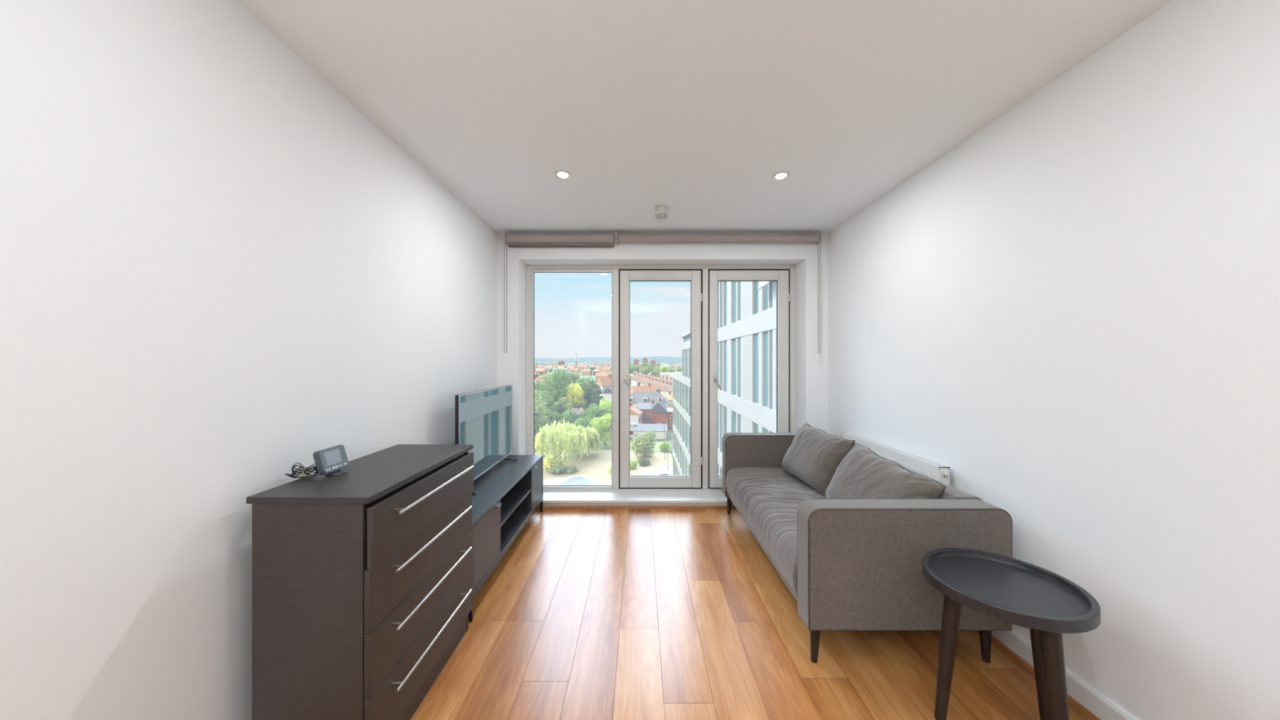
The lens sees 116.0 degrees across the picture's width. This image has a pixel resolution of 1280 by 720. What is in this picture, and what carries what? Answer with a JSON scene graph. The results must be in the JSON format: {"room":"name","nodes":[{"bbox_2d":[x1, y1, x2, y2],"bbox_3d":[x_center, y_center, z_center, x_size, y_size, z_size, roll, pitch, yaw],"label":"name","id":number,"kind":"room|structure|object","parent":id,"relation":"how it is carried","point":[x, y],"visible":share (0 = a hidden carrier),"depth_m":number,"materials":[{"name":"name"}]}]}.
{"room":"living room","nodes":[
{"label":"living room","id":0,"kind":"room"},
{"bbox_2d":[0,0,497,719],"bbox_3d":[-1.325,0.150,0.573,0.150,2.520,6.645,0,0,0],"label":"wall","id":1,"kind":"structure","parent":0,"point":[219,273],"depth_m":1.09,"materials":[{"name":"white paint"}]},
{"bbox_2d":[497,232,828,454],"bbox_3d":[0.198,0.150,3.665,2.895,2.520,0.340,0,0,0],"label":"wall","id":2,"kind":"structure","parent":0,"point":[811,366],"depth_m":3.50,"materials":[{"name":"white paint"}]},
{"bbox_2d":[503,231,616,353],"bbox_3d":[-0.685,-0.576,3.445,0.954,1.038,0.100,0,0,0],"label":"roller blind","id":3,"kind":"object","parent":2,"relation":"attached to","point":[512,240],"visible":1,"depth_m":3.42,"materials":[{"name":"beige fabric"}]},
{"bbox_2d":[537,506,736,508],"bbox_3d":[0.198,1.281,3.480,2.835,0.018,0.030,0,0,0],"label":"trim","id":4,"kind":"structure","parent":2,"relation":"attached to","point":[544,507],"depth_m":3.47,"materials":[{"name":"brown wood"}]},
{"bbox_2d":[538,503,734,506],"bbox_3d":[0.198,1.258,3.489,2.855,0.032,0.012,0,0,0],"label":"baseboard","id":5,"kind":"structure","parent":2,"relation":"attached to","point":[544,504],"depth_m":3.48,"materials":[{"name":"white paint"}]},
{"bbox_2d":[525,265,795,503],"bbox_3d":[0.194,0.181,3.631,2.569,2.126,0.328,0,0,0],"label":"window","id":6,"kind":"structure","parent":2,"relation":"in","point":[704,485],"depth_m":3.71,"materials":[{"name":"white paint"}]},
{"bbox_2d":[616,231,822,353],"bbox_3d":[0.674,-0.574,3.445,1.749,1.042,0.100,0,0,0],"label":"roller blind","id":7,"kind":"object","parent":2,"relation":"attached to","point":[817,238],"visible":1,"depth_m":3.41,"materials":[{"name":"beige fabric"}]},
{"bbox_2d":[235,0,1173,232],"bbox_3d":[0.198,-1.210,0.573,3.195,0.200,6.645,0,0,0],"label":"ceiling","id":8,"kind":"structure","parent":0,"point":[693,108],"depth_m":1.62,"materials":[{"name":"white paint"}]},
{"bbox_2d":[554,170,570,178],"bbox_3d":[-0.463,-1.108,2.392,0.098,0.023,0.098,0,0,0],"label":"recessed light","id":9,"kind":"object","parent":8,"relation":"in","point":[562,174],"visible":1,"depth_m":2.38,"materials":[{"name":"white plastic"}]},
{"bbox_2d":[653,204,668,222],"bbox_3d":[0.155,-1.062,2.920,0.104,0.096,0.104,0,0,0],"label":"detector","id":10,"kind":"object","parent":8,"relation":"attached to","point":[660,211],"visible":1,"depth_m":2.89,"materials":[{"name":"white plastic"}]},
{"bbox_2d":[773,171,790,179],"bbox_3d":[0.850,-1.108,2.405,0.098,0.023,0.098,0,0,0],"label":"recessed light","id":11,"kind":"object","parent":8,"relation":"in","point":[780,175],"visible":1,"depth_m":2.40,"materials":[{"name":"white plastic"}]},
{"bbox_2d":[410,508,1089,719],"bbox_3d":[0.198,1.350,0.398,3.195,0.120,6.295,0,0,0],"label":"floor","id":12,"kind":"structure","parent":0,"point":[588,614],"depth_m":1.80,"materials":[{"name":"brown wood"}]},
{"bbox_2d":[246,444,474,719],"bbox_3d":[-0.960,0.848,1.551,0.406,0.885,0.742,0,0,0],"label":"dresser","id":13,"kind":"object","parent":12,"relation":"on","point":[362,575],"visible":1,"depth_m":1.21,"materials":[{"name":"brown wood"}]},
{"bbox_2d":[284,462,317,478],"bbox_3d":[-1.151,0.379,1.370,0.115,0.049,0.046,0,0,-9],"label":"power cable","id":14,"kind":"object","parent":13,"relation":"on","point":[305,470],"visible":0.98,"depth_m":1.36,"materials":[{"name":"black plastic"}]},
{"bbox_2d":[312,444,348,475],"bbox_3d":[-1.088,0.358,1.421,0.060,0.094,0.116,0,0,0],"label":"display","id":15,"kind":"object","parent":13,"relation":"on","point":[330,460],"visible":1,"depth_m":1.40,"materials":[{"name":"grey plastic"}]},
{"bbox_2d":[468,454,542,622],"bbox_3d":[-1.012,1.050,2.690,0.405,0.480,1.450,0,0,0],"label":"tv stand","id":16,"kind":"object","parent":12,"relation":"on","point":[507,495],"visible":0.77,"depth_m":2.58,"materials":[{"name":"grey paint"}]},
{"bbox_2d":[454,384,516,494],"bbox_3d":[-1.072,0.508,2.832,0.172,0.604,0.973,0,0,0],"label":"television","id":17,"kind":"object","parent":16,"relation":"on","point":[483,419],"visible":0.73,"depth_m":2.75,"materials":[{"name":"black plastic"}]},
{"bbox_2d":[500,488,531,526],"bbox_3d":[-1.020,0.990,2.718,0.375,0.016,0.676,0,0,0],"label":"shelf","id":18,"kind":"object","parent":16,"relation":"attached to","point":[513,498],"depth_m":2.78,"materials":[{"name":"grey paint"}]},
{"bbox_2d":[722,432,1012,662],"bbox_3d":[1.121,0.951,2.533,0.854,0.678,1.745,0,0,0],"label":"sofa","id":19,"kind":"object","parent":12,"relation":"on","point":[846,564],"visible":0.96,"depth_m":1.66,"materials":[{"name":"grey fabric"}]},
{"bbox_2d":[725,466,826,595],"bbox_3d":[1.042,0.977,2.533,0.696,0.217,1.485,0,0,0],"label":"seat cushion","id":20,"kind":"object","parent":19,"relation":"on","point":[768,499],"depth_m":2.50,"materials":[{"name":"grey fabric"}]},
{"bbox_2d":[782,422,855,496],"bbox_3d":[1.260,0.705,2.878,0.326,0.402,0.591,0,0,0],"label":"cushion","id":21,"kind":"object","parent":19,"relation":"on","point":[814,455],"visible":0.82,"depth_m":2.73,"materials":[{"name":"grey fabric"}]},
{"bbox_2d":[825,443,946,498],"bbox_3d":[1.277,0.734,2.165,0.324,0.429,0.677,0,0,0],"label":"cushion","id":22,"kind":"object","parent":19,"relation":"on","point":[862,473],"visible":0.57,"depth_m":2.11,"materials":[{"name":"grey fabric"}]},
{"bbox_2d":[921,547,1100,719],"bbox_3d":[1.258,1.026,1.392,0.453,0.532,0.453,0,0,0],"label":"side table","id":23,"kind":"object","parent":12,"relation":"on","point":[1040,600],"visible":1,"depth_m":1.37,"materials":[{"name":"black wood"}]},
{"bbox_2d":[921,547,1100,633],"bbox_3d":[1.258,0.780,1.392,0.453,0.040,0.453,0,0,0],"label":"table top","id":24,"kind":"object","parent":23,"relation":"on","point":[1005,588],"depth_m":1.35,"materials":[{"name":"black wood"}]},
{"bbox_2d":[828,0,1279,719],"bbox_3d":[1.720,0.150,0.573,0.150,2.520,6.645,0,0,0],"label":"wall","id":25,"kind":"structure","parent":0,"point":[1072,311],"depth_m":1.36,"materials":[{"name":"white paint"}]},
{"bbox_2d":[843,432,950,485],"bbox_3d":[1.605,0.924,2.578,0.079,0.732,1.004,0,0,0],"label":"radiator","id":26,"kind":"object","parent":25,"relation":"attached to","point":[940,472],"visible":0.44,"depth_m":2.35,"materials":[{"name":"white metal"}]},
{"bbox_2d":[844,432,950,469],"bbox_3d":[1.597,0.567,2.590,0.060,0.018,0.980,0,0,0],"label":"grille","id":27,"kind":"object","parent":26,"relation":"attached to","point":[914,459],"depth_m":2.45,"materials":[{"name":"white metal"}]},
{"bbox_2d":[991,635,1100,719],"bbox_3d":[1.621,1.282,0.448,0.017,0.017,6.095,0,0,0],"label":"trim","id":28,"kind":"structure","parent":25,"relation":"attached to","point":[1072,701],"depth_m":1.66,"materials":[{"name":"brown wood"}]},
{"bbox_2d":[991,629,1137,719],"bbox_3d":[1.637,1.240,0.448,0.015,0.100,6.095,0,0,0],"label":"baseboard","id":29,"kind":"structure","parent":25,"relation":"attached to","point":[1100,705],"depth_m":1.48,"materials":[{"name":"white paint"}]},
{"label":"outside","id":30,"kind":"structure","parent":0,"visible":0},
{"bbox_2d":[533,364,680,459],"bbox_3d":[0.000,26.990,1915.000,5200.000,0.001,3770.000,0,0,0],"label":"ground","id":31,"kind":"structure","parent":30,"point":[669,432],"depth_m":144.54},
{"bbox_2d":[533,380,544,391],"bbox_3d":[-64.910,19.936,245.947,13.590,14.134,14.891,0,0,-16],"label":"broadleaf tree","id":32,"kind":"object","parent":31,"relation":"on","point":[539,386],"visible":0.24,"depth_m":246.90,"materials":[{"name":"green plant"}]},
{"bbox_2d":[535,377,542,385],"bbox_3d":[-90.945,20.840,375.513,12.700,12.300,9.700,0,0,-20],"label":"house","id":33,"kind":"structure","parent":31,"relation":"on","point":[538,379],"depth_m":371.73,"materials":[{"name":"ceramic"}]},
{"bbox_2d":[533,389,548,444],"bbox_3d":[-36.149,18.252,124.234,15.795,18.397,17.839,0,0,-40],"label":"broadleaf tree","id":34,"kind":"object","parent":31,"relation":"on","point":[538,410],"visible":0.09,"depth_m":124.58,"materials":[{"name":"green plant"}]},
{"bbox_2d":[537,368,546,375],"bbox_3d":[-175.523,21.240,716.518,14.600,11.500,9.600,0,0,13],"label":"house","id":35,"kind":"structure","parent":31,"relation":"on","point":[541,371],"depth_m":713.13,"materials":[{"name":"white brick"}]},
{"bbox_2d":[534,415,551,432],"bbox_3d":[-35.161,22.885,139.361,9.642,8.240,9.371,0,0,37],"label":"broadleaf tree","id":36,"kind":"object","parent":31,"relation":"on","point":[545,421],"visible":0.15,"depth_m":137.10,"materials":[{"name":"green plant"}]},
{"bbox_2d":[533,389,559,412],"bbox_3d":[-40.926,19.453,165.881,14.168,15.099,12.140,0,0,28],"label":"broadleaf tree","id":37,"kind":"object","parent":31,"relation":"on","point":[550,399],"visible":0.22,"depth_m":162.99,"materials":[{"name":"green plant"}]},
{"bbox_2d":[540,372,559,391],"bbox_3d":[-71.029,18.252,308.754,17.839,18.397,15.795,0,0,10],"label":"broadleaf tree","id":38,"kind":"object","parent":31,"relation":"on","point":[548,374],"visible":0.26,"depth_m":305.26,"materials":[{"name":"green plant"}]},
{"bbox_2d":[540,406,562,425],"bbox_3d":[-33.452,22.050,149.127,9.995,9.909,10.617,0,0,16],"label":"broadleaf tree","id":39,"kind":"object","parent":31,"relation":"on","point":[553,416],"visible":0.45,"depth_m":146.46,"materials":[{"name":"green plant"}]},
{"bbox_2d":[540,368,573,406],"bbox_3d":[-40.776,15.378,196.656,17.396,23.242,13.670,0,0,1],"label":"broadleaf tree","id":40,"kind":"object","parent":31,"relation":"on","point":[561,377],"visible":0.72,"depth_m":194.32,"materials":[{"name":"green plant"}]},
{"bbox_2d":[551,396,573,421],"bbox_3d":[-33.848,21.429,172.615,9.322,11.146,9.770,0,0,-21],"label":"broadleaf tree","id":41,"kind":"object","parent":31,"relation":"on","point":[562,408],"visible":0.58,"depth_m":170.90,"materials":[{"name":"green plant"}]},
{"bbox_2d":[556,409,577,430],"bbox_3d":[-26.579,22.603,146.521,7.533,8.803,8.854,0,0,-24],"label":"broadleaf tree","id":42,"kind":"object","parent":31,"relation":"on","point":[568,415],"visible":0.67,"depth_m":144.44,"materials":[{"name":"green plant"}]},
{"bbox_2d":[565,382,583,408],"bbox_3d":[-32.077,18.824,196.113,9.271,16.344,9.340,0,0,-34],"label":"weeping tree","id":43,"kind":"object","parent":31,"relation":"on","point":[578,394],"visible":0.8,"depth_m":194.08,"materials":[{"name":"yellow plant"}]},
{"bbox_2d":[568,371,581,384],"bbox_3d":[-74.024,19.891,441.549,18.303,15.337,17.766,0,0,27],"label":"broadleaf tree","id":44,"kind":"object","parent":31,"relation":"on","point":[574,376],"visible":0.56,"depth_m":438.11,"materials":[{"name":"green plant"}]},
{"bbox_2d":[570,367,579,373],"bbox_3d":[-129.870,20.890,801.359,16.600,12.200,10.600,0,0,10],"label":"house","id":45,"kind":"structure","parent":31,"relation":"on","point":[577,370],"depth_m":796.91,"materials":[{"name":"yellow brick"}]},
{"bbox_2d":[567,404,583,419],"bbox_3d":[-29.469,23.440,176.261,8.700,7.100,7.700,0,0,-35],"label":"house","id":46,"kind":"structure","parent":31,"relation":"on","point":[578,410],"depth_m":175.34,"materials":[{"name":"beige tile"}]},
{"bbox_2d":[560,476,592,484],"bbox_3d":[-12.685,26.890,84.620,9.465,0.200,15.012,0,0,0],"label":"road","id":47,"kind":"structure","parent":31,"relation":"on","point":[575,480],"depth_m":87.80,"materials":[{"name":"grey asphalt"}]},
{"bbox_2d":[570,401,586,410],"bbox_3d":[-28.517,23.371,187.940,8.835,8.015,8.962,0,0,31],"label":"broadleaf tree","id":48,"kind":"object","parent":31,"relation":"on","point":[583,406],"visible":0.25,"depth_m":186.49,"materials":[{"name":"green plant"}]},
{"bbox_2d":[570,417,594,428],"bbox_3d":[-19.107,22.993,133.241,10.050,8.022,8.117,0,0,-37],"label":"broadleaf tree","id":49,"kind":"object","parent":31,"relation":"on","point":[580,421],"visible":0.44,"depth_m":131.93,"materials":[{"name":"green plant"}]},
{"bbox_2d":[575,376,595,400],"bbox_3d":[-36.150,19.058,265.613,17.811,16.650,16.489,0,0,33],"label":"broadleaf tree","id":50,"kind":"object","parent":31,"relation":"on","point":[584,384],"visible":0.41,"depth_m":265.02,"materials":[{"name":"green plant"}]},
{"bbox_2d":[581,368,591,375],"bbox_3d":[-94.140,20.890,706.113,16.600,12.200,10.600,0,0,13],"label":"house","id":51,"kind":"structure","parent":31,"relation":"on","point":[584,371],"depth_m":702.33,"materials":[{"name":"yellow brick"}]},
{"bbox_2d":[580,403,599,422],"bbox_3d":[-21.452,23.066,172.524,9.688,8.791,8.453,0,0,-43],"label":"broadleaf tree","id":52,"kind":"object","parent":31,"relation":"on","point":[584,413],"visible":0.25,"depth_m":170.73,"materials":[{"name":"green plant"}]},
{"bbox_2d":[582,380,605,411],"bbox_3d":[-23.343,18.726,203.988,14.041,16.550,14.725,0,0,28],"label":"cedar tree","id":53,"kind":"object","parent":31,"relation":"on","point":[590,399],"visible":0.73,"depth_m":201.02,"materials":[{"name":"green plant"}]},
{"bbox_2d":[585,405,609,429],"bbox_3d":[-15.072,22.048,149.063,10.307,11.121,11.182,0,0,-26],"label":"broadleaf tree","id":54,"kind":"object","parent":31,"relation":"on","point":[593,412],"visible":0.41,"depth_m":146.68,"materials":[{"name":"green plant"}]},
{"bbox_2d":[592,368,602,375],"bbox_3d":[-75.558,21.240,711.503,14.600,11.500,9.600,0,0,14],"label":"house","id":55,"kind":"structure","parent":31,"relation":"on","point":[595,371],"depth_m":708.36,"materials":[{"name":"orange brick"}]},
{"bbox_2d":[595,371,609,381],"bbox_3d":[-47.493,20.890,503.991,16.600,12.200,10.600,0,0,6],"label":"house","id":56,"kind":"structure","parent":31,"relation":"on","point":[597,375],"depth_m":499.85,"materials":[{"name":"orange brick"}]},
{"bbox_2d":[533,448,672,484],"bbox_3d":[-15.192,26.940,99.811,48.132,0.100,45.394,0,0,0],"label":"lawn","id":57,"kind":"structure","parent":31,"relation":"on","point":[593,467],"depth_m":101.75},
{"bbox_2d":[542,455,562,473],"bbox_3d":[-21.414,25.460,97.779,7.108,3.779,5.569,0,0,42],"label":"shrub","id":58,"kind":"object","parent":57,"relation":"on","point":[555,460],"visible":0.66,"depth_m":96.62,"materials":[{"name":"yellow plant"}]},
{"bbox_2d":[544,462,566,473],"bbox_3d":[-20.395,25.881,95.838,5.877,2.646,5.562,0,0,25],"label":"shrub","id":59,"kind":"object","parent":57,"relation":"on","point":[556,468],"visible":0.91,"depth_m":94.31,"materials":[{"name":"green plant"}]},
{"bbox_2d":[533,419,588,465],"bbox_3d":[-20.304,21.291,103.497,14.216,11.425,14.059,0,0,24],"label":"willow tree","id":60,"kind":"object","parent":57,"relation":"on","point":[560,439],"visible":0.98,"depth_m":100.10,"materials":[{"name":"green plant"}]},
{"bbox_2d":[564,465,577,474],"bbox_3d":[-16.284,26.278,95.878,3.743,1.622,3.417,0,0,-40],"label":"shrub","id":61,"kind":"object","parent":57,"relation":"on","point":[569,469],"visible":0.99,"depth_m":95.33,"materials":[{"name":"green plant"}]},
{"bbox_2d":[568,425,599,453],"bbox_3d":[-15.956,22.785,113.627,10.085,8.436,9.608,0,0,17],"label":"willow tree","id":62,"kind":"object","parent":57,"relation":"on","point":[593,436],"visible":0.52,"depth_m":111.56,"materials":[{"name":"green plant"}]},
{"bbox_2d":[630,458,637,469],"bbox_3d":[-2.203,25.992,99.472,3.373,2.547,3.227,0,0,-39],"label":"shrub","id":63,"kind":"object","parent":57,"relation":"on","point":[633,462],"visible":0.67,"depth_m":98.97,"materials":[{"name":"green plant"}]},
{"bbox_2d":[630,430,657,458],"bbox_3d":[1.020,23.404,111.265,7.871,7.786,8.443,0,0,13],"label":"broadleaf tree","id":64,"kind":"object","parent":57,"relation":"on","point":[642,443],"visible":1,"depth_m":109.80,"materials":[{"name":"green plant"}]},
{"bbox_2d":[636,458,650,466],"bbox_3d":[1.104,26.238,102.714,3.789,1.821,3.659,0,0,-43],"label":"shrub","id":65,"kind":"object","parent":57,"relation":"on","point":[643,462],"visible":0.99,"depth_m":101.82,"materials":[{"name":"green plant"}]},
{"bbox_2d":[657,423,665,458],"bbox_3d":[5.867,22.130,108.639,1.924,9.720,0.280,0,0,0],"label":"lamp post","id":66,"kind":"object","parent":57,"relation":"on","point":[658,424],"visible":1,"depth_m":108.58,"materials":[{"name":"grey metal"}]},
{"bbox_2d":[658,441,671,451],"bbox_3d":[7.284,25.593,118.270,3.832,3.103,3.342,0,0,-8],"label":"shrub","id":67,"kind":"object","parent":57,"relation":"on","point":[662,447],"visible":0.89,"depth_m":117.60,"materials":[{"name":"green plant"}]},
{"bbox_2d":[596,377,611,395],"bbox_3d":[-23.267,19.340,297.821,15.700,15.300,10.700,0,0,-30],"label":"house","id":68,"kind":"structure","parent":31,"relation":"on","point":[604,383],"depth_m":293.13,"materials":[{"name":"ceramic"}]},
{"bbox_2d":[599,398,611,413],"bbox_3d":[-12.565,21.232,161.248,10.825,11.542,10.984,0,0,15],"label":"broadleaf tree","id":69,"kind":"object","parent":31,"relation":"on","point":[609,406],"visible":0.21,"depth_m":160.27,"materials":[{"name":"green plant"}]},
{"bbox_2d":[601,367,610,371],"bbox_3d":[-68.081,20.890,799.393,16.600,12.200,10.600,0,0,9],"label":"house","id":70,"kind":"structure","parent":31,"relation":"on","point":[608,369],"depth_m":795.36,"materials":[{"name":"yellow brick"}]},
{"bbox_2d":[601,386,611,408],"bbox_3d":[-15.571,20.340,221.456,8.700,13.300,9.700,0,0,20],"label":"house","id":71,"kind":"structure","parent":31,"relation":"on","point":[606,393],"depth_m":217.20,"materials":[{"name":"stone"}]},
{"bbox_2d":[533,355,681,364],"bbox_3d":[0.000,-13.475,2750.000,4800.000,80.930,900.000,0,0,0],"label":"hills","id":72,"kind":"structure","parent":31,"relation":"on","point":[659,359],"depth_m":2637.01,"materials":[{"name":"green plant"}]},
{"bbox_2d":[542,464,672,484],"bbox_3d":[-14.198,26.910,78.066,44.782,0.160,49.505,0,0,0],"label":"pavement","id":73,"kind":"structure","parent":31,"relation":"on","point":[663,468],"depth_m":93.58,"materials":[{"name":"grey concrete"}]},
{"bbox_2d":[652,471,670,475],"bbox_3d":[4.925,26.095,89.968,4.290,1.470,1.800,0,0,-12],"label":"car","id":74,"kind":"object","parent":73,"relation":"on","point":[658,473],"visible":0.31,"depth_m":89.75,"materials":[{"name":"white paint"}]},
{"bbox_2d":[594,440,671,452],"bbox_3d":[-4.646,26.920,124.794,29.739,0.140,16.160,0,0,0],"label":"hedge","id":75,"kind":"structure","parent":31,"relation":"on","point":[608,446],"depth_m":124.70,"materials":[{"name":"green plant"}]},
{"bbox_2d":[589,413,611,445],"bbox_3d":[-11.276,21.971,126.385,9.682,10.059,9.378,0,0,1],"label":"broadleaf tree","id":76,"kind":"object","parent":75,"relation":"on","point":[601,425],"visible":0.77,"depth_m":124.39,"materials":[{"name":"green plant"}]},
{"bbox_2d":[630,421,636,437],"bbox_3d":[-4.461,24.490,142.757,6.700,5.000,6.700,0,0,0],"label":"house","id":77,"kind":"structure","parent":31,"relation":"on","point":[632,423],"depth_m":139.76,"materials":[{"name":"grey stone"}]},
{"bbox_2d":[630,366,636,373],"bbox_3d":[-10.399,17.467,531.145,15.931,19.066,14.393,0,0,22],"label":"broadleaf tree","id":78,"kind":"object","parent":31,"relation":"on","point":[633,368],"visible":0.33,"depth_m":528.85,"materials":[{"name":"green plant"}]},
{"bbox_2d":[630,374,640,386],"bbox_3d":[-2.824,21.040,410.787,10.700,11.900,9.100,0,0,32],"label":"house","id":79,"kind":"structure","parent":31,"relation":"on","point":[634,378],"depth_m":408.47,"materials":[{"name":"beige tile"}]},
{"bbox_2d":[633,359,638,365],"bbox_3d":[-12.955,11.455,1390.548,12.955,31.070,18.150,0,0,14],"label":"tower block","id":80,"kind":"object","parent":31,"relation":"on","point":[636,361],"visible":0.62,"depth_m":1382.50,"materials":[{"name":"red brick"}]},
{"bbox_2d":[630,402,642,423],"bbox_3d":[-3.788,21.590,151.523,8.700,10.800,6.700,0,0,12],"label":"house","id":81,"kind":"structure","parent":31,"relation":"on","point":[635,414],"depth_m":148.34,"materials":[{"name":"ceramic"}]},
{"bbox_2d":[632,364,642,373],"bbox_3d":[-2.909,16.584,606.451,17.190,20.832,16.538,0,0,-13],"label":"broadleaf tree","id":82,"kind":"object","parent":31,"relation":"on","point":[637,366],"visible":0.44,"depth_m":604.04,"materials":[{"name":"green plant"}]},
{"bbox_2d":[634,375,644,386],"bbox_3d":[0.726,21.040,387.300,10.700,11.900,9.100,0,0,32],"label":"house","id":83,"kind":"structure","parent":31,"relation":"on","point":[637,379],"depth_m":385.03,"materials":[{"name":"beige tile"}]},
{"bbox_2d":[636,376,647,386],"bbox_3d":[3.893,21.040,366.354,10.700,11.900,9.100,0,0,32],"label":"house","id":84,"kind":"structure","parent":31,"relation":"on","point":[642,380],"depth_m":364.10,"materials":[{"name":"stone"}]},
{"bbox_2d":[630,382,656,394],"bbox_3d":[1.708,19.890,218.653,12.700,14.200,9.700,0,0,-18],"label":"house","id":85,"kind":"structure","parent":31,"relation":"on","point":[649,388],"depth_m":217.15,"materials":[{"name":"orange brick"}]},
{"bbox_2d":[639,366,649,374],"bbox_3d":[6.425,17.679,532.452,14.305,18.643,14.266,0,0,-41],"label":"broadleaf tree","id":86,"kind":"object","parent":31,"relation":"on","point":[643,370],"visible":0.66,"depth_m":530.21,"materials":[{"name":"green plant"}]},
{"bbox_2d":[639,361,649,368],"bbox_3d":[8.216,14.838,689.685,17.719,24.323,19.091,0,0,-31],"label":"broadleaf tree","id":87,"kind":"object","parent":31,"relation":"on","point":[645,363],"visible":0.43,"depth_m":685.81,"materials":[{"name":"green plant"}]},
{"bbox_2d":[640,377,650,386],"bbox_3d":[6.734,21.040,347.557,10.700,11.900,9.100,0,0,32],"label":"house","id":88,"kind":"structure","parent":31,"relation":"on","point":[645,380],"depth_m":345.31,"materials":[{"name":"beige tile"}]},
{"bbox_2d":[637,400,657,423],"bbox_3d":[2.999,21.440,159.941,7.700,11.100,8.700,0,0,-2],"label":"house","id":89,"kind":"structure","parent":31,"relation":"on","point":[648,416],"depth_m":155.99,"materials":[{"name":"red brick"}]},
{"bbox_2d":[643,377,654,386],"bbox_3d":[9.298,21.040,330.595,10.700,11.900,9.100,0,0,32],"label":"house","id":90,"kind":"structure","parent":31,"relation":"on","point":[652,380],"depth_m":327.97,"materials":[{"name":"beige tile"}]},
{"bbox_2d":[630,388,669,408],"bbox_3d":[2.841,20.040,181.827,20.700,13.900,11.700,0,0,6],"label":"house","id":91,"kind":"structure","parent":31,"relation":"on","point":[636,397],"depth_m":178.62,"materials":[{"name":"grey stone"}]},
{"bbox_2d":[632,423,666,439],"bbox_3d":[3.730,24.690,140.436,11.700,4.600,8.700,0,0,4],"label":"house","id":92,"kind":"structure","parent":31,"relation":"on","point":[638,428],"depth_m":137.05,"materials":[{"name":"grey stone"}]},
{"bbox_2d":[645,364,654,372],"bbox_3d":[15.889,16.545,605.820,15.739,20.908,16.011,0,0,40],"label":"broadleaf tree","id":93,"kind":"object","parent":31,"relation":"on","point":[650,368],"visible":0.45,"depth_m":603.09,"materials":[{"name":"green plant"}]},
{"bbox_2d":[650,367,661,377],"bbox_3d":[20.706,18.527,531.073,12.404,16.948,14.022,0,0,-40],"label":"broadleaf tree","id":94,"kind":"object","parent":31,"relation":"on","point":[653,372],"visible":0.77,"depth_m":528.85,"materials":[{"name":"green plant"}]},
{"bbox_2d":[654,380,665,391],"bbox_3d":[15.680,21.040,288.374,10.700,11.900,9.100,0,0,32],"label":"house","id":95,"kind":"structure","parent":31,"relation":"on","point":[657,385],"depth_m":285.57,"materials":[{"name":"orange tile"}]},
{"bbox_2d":[652,397,669,429],"bbox_3d":[7.747,21.090,159.941,8.700,11.800,8.700,0,0,10],"label":"house","id":96,"kind":"structure","parent":31,"relation":"on","point":[660,408],"depth_m":155.72,"materials":[{"name":"red brick"}]},
{"bbox_2d":[656,381,669,391],"bbox_3d":[17.460,21.040,276.599,10.700,11.900,9.100,0,0,32],"label":"house","id":97,"kind":"structure","parent":31,"relation":"on","point":[662,385],"depth_m":274.30,"materials":[{"name":"stone"}]},
{"bbox_2d":[659,365,669,374],"bbox_3d":[37.020,17.894,606.999,15.728,18.216,14.651,0,0,-3],"label":"broadleaf tree","id":98,"kind":"object","parent":31,"relation":"on","point":[662,369],"visible":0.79,"depth_m":604.12,"materials":[{"name":"green plant"}]},
{"bbox_2d":[660,382,672,394],"bbox_3d":[19.101,21.040,265.748,10.700,11.900,9.100,0,0,32],"label":"house","id":99,"kind":"structure","parent":31,"relation":"on","point":[665,388],"depth_m":262.22,"materials":[{"name":"beige paint"}]},
{"bbox_2d":[660,371,672,378],"bbox_3d":[39.297,21.790,572.759,20.600,10.400,11.600,0,0,-1],"label":"house","id":100,"kind":"structure","parent":31,"relation":"on","point":[664,375],"depth_m":567.24,"materials":[{"name":"beige tile"}]},
{"bbox_2d":[661,391,672,408],"bbox_3d":[12.882,21.140,196.291,6.700,11.700,8.700,0,0,10],"label":"house","id":101,"kind":"structure","parent":31,"relation":"on","point":[668,396],"depth_m":193.89,"materials":[{"name":"beige paint"}]},
{"bbox_2d":[664,377,672,384],"bbox_3d":[25.127,20.940,340.702,10.700,12.100,9.700,0,0,32],"label":"house","id":102,"kind":"structure","parent":31,"relation":"on","point":[669,380],"depth_m":337.15,"materials":[{"name":"red brick"}]},
{"bbox_2d":[666,408,672,429],"bbox_3d":[10.746,23.090,159.941,7.700,7.800,8.700,0,0,0],"label":"house","id":103,"kind":"structure","parent":31,"relation":"on","point":[669,410],"depth_m":155.95,"materials":[{"name":"red brick"}]},
{"bbox_2d":[666,366,675,372],"bbox_3d":[52.115,19.840,690.781,19.327,16.633,18.174,0,0,-23],"label":"broadleaf tree","id":104,"kind":"object","parent":31,"relation":"on","point":[669,368],"visible":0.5,"depth_m":688.41,"materials":[{"name":"green plant"}]},
{"bbox_2d":[672,281,776,475],"bbox_3d":[8.750,7.090,25.800,10.500,39.800,42.400,0,0,0],"label":"apartment building","id":105,"kind":"structure","parent":31,"relation":"on","point":[747,310],"depth_m":15.80,"materials":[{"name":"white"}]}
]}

